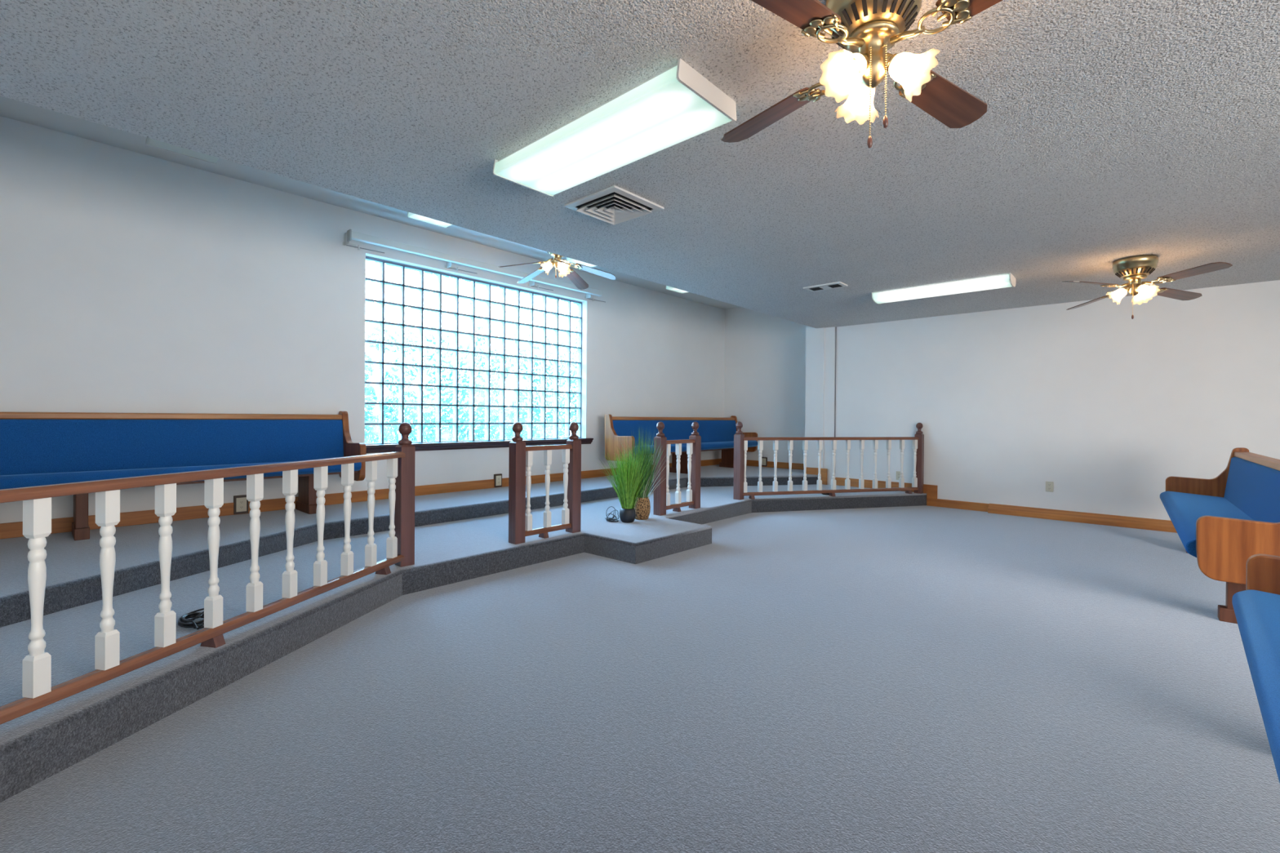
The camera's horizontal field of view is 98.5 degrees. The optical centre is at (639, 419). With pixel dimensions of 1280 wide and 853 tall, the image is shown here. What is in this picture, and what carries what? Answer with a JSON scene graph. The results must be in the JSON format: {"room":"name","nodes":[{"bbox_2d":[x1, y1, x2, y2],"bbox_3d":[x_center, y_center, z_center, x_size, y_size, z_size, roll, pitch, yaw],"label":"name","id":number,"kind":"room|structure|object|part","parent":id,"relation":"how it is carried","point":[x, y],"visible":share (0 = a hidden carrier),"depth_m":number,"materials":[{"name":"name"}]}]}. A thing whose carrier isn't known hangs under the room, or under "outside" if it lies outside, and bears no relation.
{"room":"house of worship","nodes":[
{"label":"house of worship","id":0,"kind":"room"},
{"bbox_2d":[0,115,724,539],"bbox_3d":[-1.708,-0.451,6.490,0.220,3.050,9.315,1,0,42],"label":"wall","id":1,"kind":"structure","parent":0,"point":[131,282],"depth_m":4.47,"materials":[{"name":"paint"}]},
{"bbox_2d":[233,494,248,514],"bbox_3d":[-3.298,0.701,4.561,0.030,0.152,0.100,1,0,42],"label":"power outlet","id":2,"kind":"object","parent":1,"relation":"attached to","point":[240,503],"visible":0.9,"depth_m":4.55,"materials":[{"name":"brown"}]},
{"bbox_3d":[-3.291,0.701,4.554,0.006,0.115,0.072,1,0,42],"label":"plate","id":3,"kind":"part","parent":2,"relation":"part of","materials":[{"name":"beige plastic"}]},
{"bbox_2d":[0,458,721,538],"bbox_3d":[-1.629,0.735,6.416,0.018,0.100,9.315,1,0,42],"label":"baseboard","id":4,"kind":"structure","parent":1,"relation":"attached to","point":[10,530],"depth_m":4.74,"materials":[{"name":"brown wood"}]},
{"bbox_2d":[342,229,604,302],"bbox_3d":[-1.569,-1.675,6.342,0.162,0.130,3.400,1,0,42],"label":"blind headrail","id":5,"kind":"object","parent":1,"relation":"attached to","point":[349,234],"visible":0.99,"depth_m":5.86,"materials":[{"name":"white metal"}]},
{"bbox_3d":[-2.628,-1.634,5.278,0.008,0.013,0.360,1,0,42],"label":"tilt rod","id":6,"kind":"part","parent":5,"relation":"part of","materials":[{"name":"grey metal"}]},
{"bbox_3d":[-1.943,-1.633,6.033,0.008,0.013,0.360,1,0,42],"label":"tilt rod","id":7,"kind":"part","parent":5,"relation":"part of","materials":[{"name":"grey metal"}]},
{"bbox_2d":[364,256,593,453],"bbox_3d":[-1.719,-0.638,6.427,0.285,1.921,2.955,1,0,42],"label":"window","id":8,"kind":"structure","parent":1,"relation":"in","point":[459,360],"depth_m":6.18,"materials":[{"name":"clear glass"}]},
{"bbox_3d":[-1.796,-0.676,6.464,0.120,1.846,2.856,1,0,42],"label":"frame","id":9,"kind":"part","parent":8,"relation":"part of","materials":[{"name":"white paint"}]},
{"bbox_3d":[-1.682,0.285,6.391,0.165,0.077,2.955,1,0,42],"label":"sill","id":10,"kind":"part","parent":8,"relation":"part of","materials":[{"name":"brown wood"}]},
{"bbox_2d":[493,473,502,487],"bbox_3d":[-1.643,0.705,6.386,0.030,0.152,0.100,1,0,42],"label":"power outlet","id":11,"kind":"object","parent":1,"relation":"attached to","point":[498,477],"visible":1,"depth_m":6.37,"materials":[{"name":"brown plastic"}]},
{"bbox_3d":[-1.635,0.705,6.379,0.006,0.115,0.072,1,0,42],"label":"plate","id":12,"kind":"part","parent":11,"relation":"part of","materials":[{"name":"beige plastic"}]},
{"bbox_2d":[619,507,635,523],"bbox_3d":[-0.114,0.871,5.051,0.150,0.128,0.150,1,0,42],"label":"pot","id":13,"kind":"object","parent":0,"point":[627,515],"depth_m":4.99,"materials":[{"name":"black ceramic"}]},
{"bbox_2d":[0,505,1279,852],"bbox_3d":[2.071,1.170,3.057,10.020,0.100,9.315,1,0,42],"label":"floor","id":14,"kind":"structure","parent":0,"point":[923,678],"depth_m":2.05,"materials":[{"name":"carpet"}]},
{"bbox_2d":[0,484,926,802],"bbox_3d":[-0.349,1.012,5.254,3.480,0.158,9.315,1,0,42],"label":"platform","id":15,"kind":"object","parent":14,"relation":"on","point":[41,744],"visible":0.73,"depth_m":2.79,"materials":[{"name":"carpet"}]},
{"bbox_2d":[177,608,204,629],"bbox_3d":[-2.037,0.905,2.523,0.209,0.055,0.116,1,0,42],"label":"coiled cable","id":16,"kind":"object","parent":15,"relation":"on","point":[193,615],"visible":0.78,"depth_m":2.50,"materials":[{"name":"black rubber"}]},
{"bbox_2d":[0,422,415,724],"bbox_3d":[-1.756,0.478,2.363,0.122,0.916,2.542,1,0,12],"label":"railing","id":17,"kind":"object","parent":15,"relation":"on","point":[37,691],"visible":1,"depth_m":2.24,"materials":[{"name":"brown wood"}]},
{"bbox_3d":[-1.760,0.877,2.360,0.056,0.038,2.350,1,0,12],"label":"rail","id":18,"kind":"part","parent":17,"relation":"part of","materials":[{"name":"brown wood"}]},
{"bbox_3d":[-1.755,0.224,2.357,0.060,0.036,2.350,1,0,12],"label":"handrail","id":19,"kind":"part","parent":17,"relation":"part of","materials":[{"name":"brown wood"}]},
{"bbox_3d":[-1.513,0.545,3.549,0.089,0.775,0.089,1,0,42],"label":"newel post","id":20,"kind":"part","parent":17,"relation":"part of","materials":[{"name":"brown wood"}]},
{"bbox_2d":[0,464,821,627],"bbox_3d":[-0.859,0.860,5.717,2.100,0.132,9.315,1,0,42],"label":"platform","id":21,"kind":"object","parent":15,"relation":"on","point":[73,579],"visible":0.63,"depth_m":3.73,"materials":[{"name":"carpet"}]},
{"bbox_2d":[0,410,366,540],"bbox_3d":[-3.546,0.351,3.865,0.552,0.863,2.950,1,0,42],"label":"pew","id":22,"kind":"object","parent":21,"relation":"on","point":[37,448],"visible":0.75,"depth_m":4.04,"materials":[{"name":"blue fabric"}]},
{"bbox_3d":[-3.713,-0.028,4.017,0.089,0.047,2.846,1,0,42],"label":"rail","id":23,"kind":"part","parent":22,"relation":"part of","materials":[{"name":"brown wood"}]},
{"bbox_2d":[0,419,343,475],"bbox_3d":[-3.675,0.205,3.982,0.102,0.413,2.842,1,0,42],"label":"backrest cushion","id":24,"kind":"object","parent":22,"relation":"on","point":[27,446],"depth_m":4.07,"materials":[{"name":"blue fabric"}]},
{"bbox_2d":[0,461,361,489],"bbox_3d":[-3.508,0.385,3.830,0.448,0.106,2.842,1,0,42],"label":"seat cushion","id":25,"kind":"object","parent":22,"relation":"on","point":[22,477],"depth_m":3.75,"materials":[{"name":"blue fabric"}]},
{"bbox_3d":[-2.586,0.228,4.950,0.514,0.613,0.052,1,0,42],"label":"panel","id":26,"kind":"part","parent":22,"relation":"part of","materials":[{"name":"brown wood"}]},
{"bbox_2d":[604,413,757,474],"bbox_3d":[0.770,0.362,8.328,0.552,0.863,3.110,1,0,42],"label":"pew","id":27,"kind":"object","parent":21,"relation":"on","point":[716,433],"visible":0.54,"depth_m":8.22,"materials":[{"name":"blue fabric"}]},
{"bbox_3d":[-0.271,0.234,7.208,0.514,0.613,0.052,1,0,42],"label":"panel","id":28,"kind":"part","parent":27,"relation":"part of","materials":[{"name":"brown wood"}]},
{"bbox_3d":[0.603,-0.017,8.480,0.089,0.047,3.006,1,0,42],"label":"rail","id":29,"kind":"part","parent":27,"relation":"part of","materials":[{"name":"brown wood"}]},
{"bbox_2d":[612,420,736,445],"bbox_3d":[0.641,0.215,8.445,0.102,0.413,3.002,1,0,42],"label":"backrest cushion","id":30,"kind":"object","parent":27,"relation":"on","point":[709,431],"depth_m":8.33,"materials":[{"name":"blue fabric"}]},
{"bbox_2d":[634,440,757,454],"bbox_3d":[0.808,0.396,8.293,0.448,0.106,3.002,1,0,42],"label":"seat cushion","id":31,"kind":"object","parent":27,"relation":"on","point":[705,445],"depth_m":8.34,"materials":[{"name":"blue fabric"}]},
{"bbox_3d":[1.784,0.239,9.473,0.514,0.613,0.052,1,0,42],"label":"panel","id":32,"kind":"part","parent":27,"relation":"part of","materials":[{"name":"brown wood"}]},
{"bbox_2d":[508,422,581,544],"bbox_3d":[-0.744,0.476,4.396,0.089,0.916,0.651,1,0,42],"label":"railing","id":33,"kind":"object","parent":15,"relation":"on","point":[521,455],"visible":1,"depth_m":4.31,"materials":[{"name":"brown wood"}]},
{"bbox_3d":[-0.933,0.546,4.188,0.089,0.775,0.089,1,0,42],"label":"newel post","id":34,"kind":"part","parent":33,"relation":"part of","materials":[{"name":"brown wood"}]},
{"bbox_3d":[-0.743,0.875,4.401,0.056,0.038,0.492,1,0,42],"label":"rail","id":35,"kind":"part","parent":33,"relation":"part of","materials":[{"name":"brown wood"}]},
{"bbox_3d":[-0.738,0.222,4.398,0.060,0.036,0.492,1,0,42],"label":"handrail","id":36,"kind":"part","parent":33,"relation":"part of","materials":[{"name":"brown wood"}]},
{"bbox_3d":[-0.555,0.547,4.604,0.089,0.775,0.089,1,0,42],"label":"newel post","id":37,"kind":"part","parent":33,"relation":"part of","materials":[{"name":"brown wood"}]},
{"bbox_2d":[604,506,618,522],"bbox_3d":[-0.256,0.866,5.066,0.138,0.132,0.099,1,0,19],"label":"wire sphere","id":38,"kind":"object","parent":15,"relation":"on","point":[611,519],"visible":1,"depth_m":5.05,"materials":[{"name":"black metal"}]},
{"bbox_2d":[598,447,655,523],"bbox_3d":[-0.108,0.588,5.048,0.538,0.694,0.555,1,0,42],"label":"potted grass","id":39,"kind":"object","parent":15,"relation":"on","point":[628,486],"depth_m":4.99,"materials":[{"name":"green plant"}]},
{"bbox_2d":[601,426,668,519],"bbox_3d":[-0.075,0.486,5.193,0.758,0.897,0.631,1,0,19],"label":"potted grass","id":40,"kind":"object","parent":15,"relation":"on","point":[642,506],"depth_m":5.14,"materials":[{"name":"green plant"}]},
{"bbox_2d":[634,496,650,519],"bbox_3d":[0.014,0.832,5.205,0.172,0.208,0.172,1,0,42],"label":"vase","id":41,"kind":"object","parent":15,"relation":"on","point":[642,506],"depth_m":5.14,"materials":[{"name":"beige wicker"}]},
{"bbox_2d":[653,422,701,515],"bbox_3d":[0.391,0.478,5.646,0.089,0.916,0.661,1,0,42],"label":"railing","id":42,"kind":"object","parent":15,"relation":"on","point":[661,495],"visible":1,"depth_m":5.62,"materials":[{"name":"brown wood"}]},
{"bbox_3d":[0.198,0.548,5.434,0.089,0.775,0.089,1,0,42],"label":"newel post","id":43,"kind":"part","parent":42,"relation":"part of","materials":[{"name":"brown wood"}]},
{"bbox_3d":[0.391,0.877,5.651,0.056,0.038,0.502,1,0,42],"label":"rail","id":44,"kind":"part","parent":42,"relation":"part of","materials":[{"name":"brown wood"}]},
{"bbox_3d":[0.396,0.224,5.648,0.060,0.036,0.502,1,0,42],"label":"handrail","id":45,"kind":"part","parent":42,"relation":"part of","materials":[{"name":"brown wood"}]},
{"bbox_3d":[0.582,0.549,5.858,0.089,0.775,0.089,1,0,42],"label":"newel post","id":46,"kind":"part","parent":42,"relation":"part of","materials":[{"name":"brown wood"}]},
{"bbox_2d":[733,421,924,500],"bbox_3d":[2.397,0.487,6.834,2.671,0.916,0.123,0,0,-15],"label":"railing","id":47,"kind":"object","parent":15,"relation":"on","point":[740,442],"visible":1,"depth_m":6.78,"materials":[{"name":"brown wood"}]},
{"bbox_3d":[1.167,0.550,6.502,0.089,0.775,0.089,1,0,42],"label":"newel post","id":48,"kind":"part","parent":47,"relation":"part of","materials":[{"name":"brown wood"}]},
{"bbox_3d":[2.399,0.886,6.837,2.478,0.038,0.056,0,0,-15],"label":"rail","id":49,"kind":"part","parent":47,"relation":"part of","materials":[{"name":"brown wood"}]},
{"bbox_3d":[2.404,0.234,6.834,2.478,0.036,0.060,0,0,-15],"label":"handrail","id":50,"kind":"part","parent":47,"relation":"part of","materials":[{"name":"brown wood"}]},
{"bbox_3d":[3.627,0.566,7.167,0.089,0.775,0.089,1,0,42],"label":"newel post","id":51,"kind":"part","parent":47,"relation":"part of","materials":[{"name":"brown wood"}]},
{"bbox_2d":[1160,447,1279,623],"bbox_3d":[4.080,0.684,3.852,0.552,0.895,2.820,1,0,41],"label":"pew","id":52,"kind":"object","parent":14,"relation":"on","point":[1230,517],"visible":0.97,"depth_m":3.43,"materials":[{"name":"blue fabric"}]},
{"bbox_2d":[1160,491,1254,557],"bbox_3d":[4.040,0.701,3.886,0.448,0.106,2.712,1,0,41],"label":"seat cushion","id":53,"kind":"object","parent":52,"relation":"on","point":[1184,508],"depth_m":4.05,"materials":[{"name":"blue fabric"}]},
{"bbox_3d":[5.005,0.545,4.881,0.514,0.613,0.052,1,0,41],"label":"panel","id":54,"kind":"part","parent":52,"relation":"part of","materials":[{"name":"brown wood"}]},
{"bbox_3d":[3.185,0.542,2.796,0.514,0.613,0.052,1,0,41],"label":"panel","id":55,"kind":"part","parent":52,"relation":"part of","materials":[{"name":"brown wood"}]},
{"bbox_2d":[1223,457,1279,522],"bbox_3d":[4.213,0.525,3.735,0.102,0.413,2.712,1,0,41],"label":"backrest cushion","id":56,"kind":"object","parent":52,"relation":"on","point":[1251,487],"depth_m":3.85,"materials":[{"name":"blue fabric"}]},
{"bbox_3d":[4.255,0.293,3.699,0.089,0.047,2.716,1,0,41],"label":"rail","id":57,"kind":"part","parent":52,"relation":"part of","materials":[{"name":"brown wood"}]},
{"bbox_2d":[1231,553,1279,783],"bbox_3d":[1.533,0.681,0.972,0.552,0.891,2.860,1,0,45],"label":"pew","id":58,"kind":"object","parent":14,"relation":"on","point":[1256,608],"visible":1,"depth_m":1.71,"materials":[{"name":"blue fabric"}]},
{"bbox_3d":[2.534,0.545,1.958,0.514,0.613,0.052,1,0,45],"label":"panel","id":59,"kind":"part","parent":58,"relation":"part of","materials":[{"name":"brown wood"}]},
{"bbox_2d":[0,0,1279,328],"bbox_3d":[2.086,-1.725,3.049,10.440,0.810,9.715,1,0,42],"label":"ceiling","id":60,"kind":"structure","parent":0,"point":[1109,131],"depth_m":2.53,"materials":[{"name":"white paint"}]},
{"bbox_2d":[145,137,218,164],"bbox_3d":[-2.826,-1.931,3.541,1.230,0.079,0.396,1,0,42],"label":"ceiling light","id":61,"kind":"object","parent":60,"relation":"attached to","point":[149,142],"visible":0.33,"depth_m":3.90,"materials":[{"name":"white plastic"}]},
{"bbox_2d":[407,211,451,227],"bbox_3d":[-1.593,-1.928,4.900,1.230,0.079,0.396,1,0,42],"label":"ceiling light","id":62,"kind":"object","parent":60,"relation":"attached to","point":[411,215],"visible":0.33,"depth_m":5.24,"materials":[{"name":"white plastic"}]},
{"bbox_2d":[498,251,615,289],"bbox_3d":[-0.882,-1.699,5.659,1.126,0.534,1.167,1,0,42],"label":"ceiling fan","id":63,"kind":"object","parent":60,"relation":"hanging from","point":[563,266],"visible":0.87,"depth_m":5.61,"materials":[{"name":"gold metal"}]},
{"bbox_3d":[-1.185,-1.525,5.416,0.424,0.006,0.132,-18,22,-31],"label":"blade","id":64,"kind":"part","parent":63,"relation":"part of","materials":[{"name":"brown wood"}]},
{"bbox_3d":[-1.153,-1.539,5.890,0.424,0.006,0.132,-17,1,39],"label":"blade","id":65,"kind":"part","parent":63,"relation":"part of","materials":[{"name":"brown wood"}]},
{"bbox_3d":[-0.940,-1.562,5.618,0.105,0.144,0.138,-38,4,-4],"label":"lamp shade","id":66,"kind":"part","parent":63,"relation":"part of","materials":[{"name":"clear glass"}]},
{"bbox_3d":[-0.748,-1.503,5.244,0.132,0.006,0.424,12,15,-17],"label":"blade","id":67,"kind":"part","parent":63,"relation":"part of","materials":[{"name":"brown wood"}]},
{"bbox_3d":[-0.783,-1.558,5.546,0.065,0.066,0.088,0,38,-36],"label":"bulb","id":68,"kind":"part","parent":63,"relation":"part of","materials":[{"name":"white glass"}]},
{"bbox_3d":[-0.785,-1.560,5.549,0.138,0.144,0.105,0,38,-36],"label":"lamp shade","id":69,"kind":"part","parent":63,"relation":"part of","materials":[{"name":"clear glass"}]},
{"bbox_3d":[-0.802,-1.562,5.718,0.138,0.144,0.105,1,-38,24],"label":"lamp shade","id":70,"kind":"part","parent":63,"relation":"part of","materials":[{"name":"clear glass"}]},
{"bbox_3d":[-0.691,-1.525,6.002,0.132,0.006,0.424,-12,-19,19],"label":"blade","id":71,"kind":"part","parent":63,"relation":"part of","materials":[{"name":"brown wood"}]},
{"bbox_3d":[-0.447,-1.503,5.600,0.424,0.006,0.132,18,-10,4],"label":"blade","id":72,"kind":"part","parent":63,"relation":"part of","materials":[{"name":"brown wood"}]},
{"bbox_2d":[565,257,596,266],"bbox_3d":[-0.296,-1.925,6.329,1.230,0.079,0.396,1,0,42],"label":"ceiling light","id":73,"kind":"object","parent":60,"relation":"attached to","point":[569,260],"visible":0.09,"depth_m":6.64,"materials":[{"name":"white plastic"}]},
{"bbox_2d":[492,57,736,196],"bbox_3d":[-0.177,-1.295,2.574,1.215,0.079,0.394,1,0,42],"label":"ceiling light","id":74,"kind":"object","parent":60,"relation":"attached to","point":[677,104],"visible":1,"depth_m":2.42,"materials":[{"name":"white plastic"}]},
{"bbox_2d":[564,185,664,225],"bbox_3d":[-0.161,-1.321,3.450,0.444,0.036,0.444,1,0,42],"label":"ceiling vent","id":75,"kind":"object","parent":60,"relation":"in","point":[614,205],"visible":1,"depth_m":3.42,"materials":[{"name":"white metal"}]},
{"bbox_2d":[665,285,688,293],"bbox_3d":[0.960,-1.923,7.714,1.230,0.079,0.396,1,0,42],"label":"ceiling light","id":76,"kind":"object","parent":60,"relation":"attached to","point":[668,287],"visible":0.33,"depth_m":8.05,"materials":[{"name":"white plastic"}]},
{"bbox_2d":[803,281,848,292],"bbox_3d":[1.852,-1.329,5.513,0.380,0.016,0.200,1,0,42],"label":"ceiling vent","id":77,"kind":"object","parent":60,"relation":"in","point":[837,284],"visible":1,"depth_m":5.49,"materials":[{"name":"white metal"}]},
{"bbox_2d":[720,0,1002,147],"bbox_3d":[0.715,-1.069,1.696,0.962,0.509,0.962,0,0,11],"label":"ceiling fan","id":78,"kind":"object","parent":60,"relation":"hanging from","point":[865,29],"visible":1,"depth_m":1.65,"materials":[{"name":"gold metal"}]},
{"bbox_3d":[0.474,-1.123,2.051,0.132,0.006,0.430,-14,8,-33],"label":"blade","id":79,"kind":"part","parent":78,"relation":"part of","materials":[{"name":"brown wood"}]},
{"bbox_3d":[0.360,-1.121,1.454,0.430,0.006,0.132,0,12,-34],"label":"blade","id":80,"kind":"part","parent":78,"relation":"part of","materials":[{"name":"brown wood"}]},
{"bbox_3d":[0.628,-1.047,1.650,0.105,0.144,0.138,-41,18,-21],"label":"lamp shade","id":81,"kind":"part","parent":78,"relation":"part of","materials":[{"name":"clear glass"}]},
{"bbox_3d":[0.626,-1.044,1.649,0.088,0.066,0.065,-41,18,-21],"label":"bulb","id":82,"kind":"part","parent":78,"relation":"part of","materials":[{"name":"white glass"}]},
{"bbox_3d":[0.719,-1.047,1.794,0.138,0.144,0.105,0,-38,2],"label":"lamp shade","id":83,"kind":"part","parent":78,"relation":"part of","materials":[{"name":"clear glass"}]},
{"bbox_2d":[853,53,869,72],"bbox_3d":[0.673,-1.085,1.674,0.034,0.048,0.047,-41,18,-21],"label":"socket","id":84,"kind":"object","parent":78,"relation":"attached to","point":[866,55],"depth_m":1.66,"materials":[{"name":"glass"}]},
{"bbox_3d":[0.689,-0.832,1.652,0.015,0.036,0.015,1,0,42],"label":"pull knob","id":85,"kind":"part","parent":78,"relation":"part of","materials":[{"name":"brown wood"}]},
{"bbox_3d":[0.692,-0.986,1.656,0.006,0.279,0.015,1,0,29],"label":"pull chain","id":86,"kind":"part","parent":78,"relation":"part of","materials":[{"name":"gold metal"}]},
{"bbox_3d":[0.729,-1.014,1.649,0.006,0.223,0.022,0,0,-17],"label":"pull chain","id":87,"kind":"part","parent":78,"relation":"part of","materials":[{"name":"gold metal"}]},
{"bbox_3d":[0.731,-0.887,1.641,0.015,0.036,0.015,1,0,42],"label":"pull knob","id":88,"kind":"part","parent":78,"relation":"part of","materials":[{"name":"brown wood"}]},
{"bbox_2d":[884,52,897,71],"bbox_3d":[0.756,-1.085,1.670,0.034,0.048,0.047,43,21,25],"label":"socket","id":89,"kind":"object","parent":78,"relation":"attached to","point":[891,60],"depth_m":1.65,"materials":[{"name":"gold metal"}]},
{"bbox_3d":[0.798,-1.045,1.644,0.105,0.144,0.138,43,21,25],"label":"lamp shade","id":90,"kind":"part","parent":78,"relation":"part of","materials":[{"name":"white glass"}]},
{"bbox_3d":[0.800,-1.043,1.642,0.088,0.066,0.065,43,21,25],"label":"bulb","id":91,"kind":"part","parent":78,"relation":"part of","materials":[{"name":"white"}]},
{"bbox_3d":[1.071,-1.118,1.937,0.430,0.006,0.132,0,-12,-34],"label":"blade","id":92,"kind":"part","parent":78,"relation":"part of","materials":[{"name":"brown wood"}]},
{"bbox_3d":[0.957,-1.115,1.340,0.132,0.006,0.430,15,-8,-33],"label":"blade","id":93,"kind":"part","parent":78,"relation":"part of","materials":[{"name":"brown wood"}]},
{"bbox_2d":[871,272,1016,304],"bbox_3d":[2.971,-1.278,5.466,1.220,0.094,0.291,1,0,42],"label":"ceiling light","id":94,"kind":"object","parent":60,"relation":"attached to","point":[1006,280],"visible":1,"depth_m":5.34,"materials":[{"name":"white plastic"}]},
{"bbox_2d":[1062,254,1232,319],"bbox_3d":[4.053,-1.065,4.520,0.942,0.494,1.133,1,0,38],"label":"ceiling fan","id":95,"kind":"object","parent":60,"relation":"hanging from","point":[1132,269],"visible":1,"depth_m":4.44,"materials":[{"name":"brown wood"}]},
{"bbox_3d":[4.057,-1.059,4.974,0.132,0.006,0.464,-12,-4,0],"label":"blade","id":96,"kind":"part","parent":95,"relation":"part of","materials":[{"name":"brown wood"}]},
{"bbox_3d":[3.595,-1.093,4.410,0.464,0.006,0.132,0,12,-13],"label":"blade","id":97,"kind":"part","parent":95,"relation":"part of","materials":[{"name":"brown wood"}]},
{"bbox_3d":[3.964,-1.039,4.565,0.105,0.144,0.138,-42,-21,25],"label":"lamp shade","id":98,"kind":"part","parent":95,"relation":"part of","materials":[{"name":"white glass"}]},
{"bbox_3d":[4.134,-1.038,4.558,0.105,0.144,0.138,42,-18,-22],"label":"lamp shade","id":99,"kind":"part","parent":95,"relation":"part of","materials":[{"name":"white glass"}]},
{"bbox_3d":[4.043,-1.035,4.412,0.065,0.066,0.088,0,38,2],"label":"bulb","id":100,"kind":"part","parent":95,"relation":"part of","materials":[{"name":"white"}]},
{"bbox_3d":[4.043,-1.038,4.415,0.138,0.144,0.105,0,38,2],"label":"lamp shade","id":101,"kind":"part","parent":95,"relation":"part of","materials":[{"name":"white glass"}]},
{"bbox_3d":[4.495,-1.052,4.622,0.464,0.006,0.132,5,-13,-14],"label":"blade","id":102,"kind":"part","parent":95,"relation":"part of","materials":[{"name":"brown wood"}]},
{"bbox_3d":[4.062,-1.085,4.048,0.132,0.006,0.464,12,0,-2],"label":"blade","id":103,"kind":"part","parent":95,"relation":"part of","materials":[{"name":"brown wood"}]},
{"bbox_2d":[724,306,835,484],"bbox_3d":[2.209,-0.434,8.971,2.248,3.050,0.775,1,0,42],"label":"wall","id":104,"kind":"structure","parent":0,"point":[780,373],"depth_m":9.12,"materials":[{"name":"paint"}]},
{"bbox_2d":[761,457,767,466],"bbox_3d":[2.096,0.709,9.299,0.100,0.152,0.030,1,0,42],"label":"power outlet","id":105,"kind":"object","parent":104,"relation":"attached to","point":[764,463],"visible":0.98,"depth_m":9.28,"materials":[{"name":"brown plastic"}]},
{"bbox_2d":[835,280,1279,520],"bbox_3d":[5.768,-0.083,5.434,7.763,2.440,0.200,1,0,42],"label":"wall","id":106,"kind":"structure","parent":0,"point":[1101,404],"depth_m":6.17,"materials":[{"name":"paint"}]},
{"bbox_2d":[834,326,836,436],"bbox_3d":[2.885,-0.119,8.040,0.009,2.440,0.215,1,0,42],"label":"trim","id":107,"kind":"structure","parent":106,"relation":"attached to","point":[835,326],"depth_m":7.96,"materials":[{"name":"grey"}]},
{"bbox_2d":[896,471,900,479],"bbox_3d":[3.464,0.749,7.380,0.072,0.115,0.008,1,0,42],"label":"power outlet","id":108,"kind":"object","parent":106,"relation":"attached to","point":[898,473],"visible":0.74,"depth_m":7.38,"materials":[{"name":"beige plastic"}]},
{"bbox_2d":[746,459,1177,533],"bbox_3d":[5.003,0.931,6.271,10.002,0.395,0.615,1,0,42],"label":"baseboard","id":109,"kind":"structure","parent":106,"relation":"attached to","point":[1158,525],"depth_m":6.45,"materials":[{"name":"brown wood"}]},
{"bbox_2d":[1045,481,1053,492],"bbox_3d":[4.667,0.763,6.288,0.072,0.115,0.008,1,0,42],"label":"power outlet","id":110,"kind":"object","parent":106,"relation":"attached to","point":[1049,485],"visible":1,"depth_m":6.29,"materials":[{"name":"beige plastic"}]}
]}

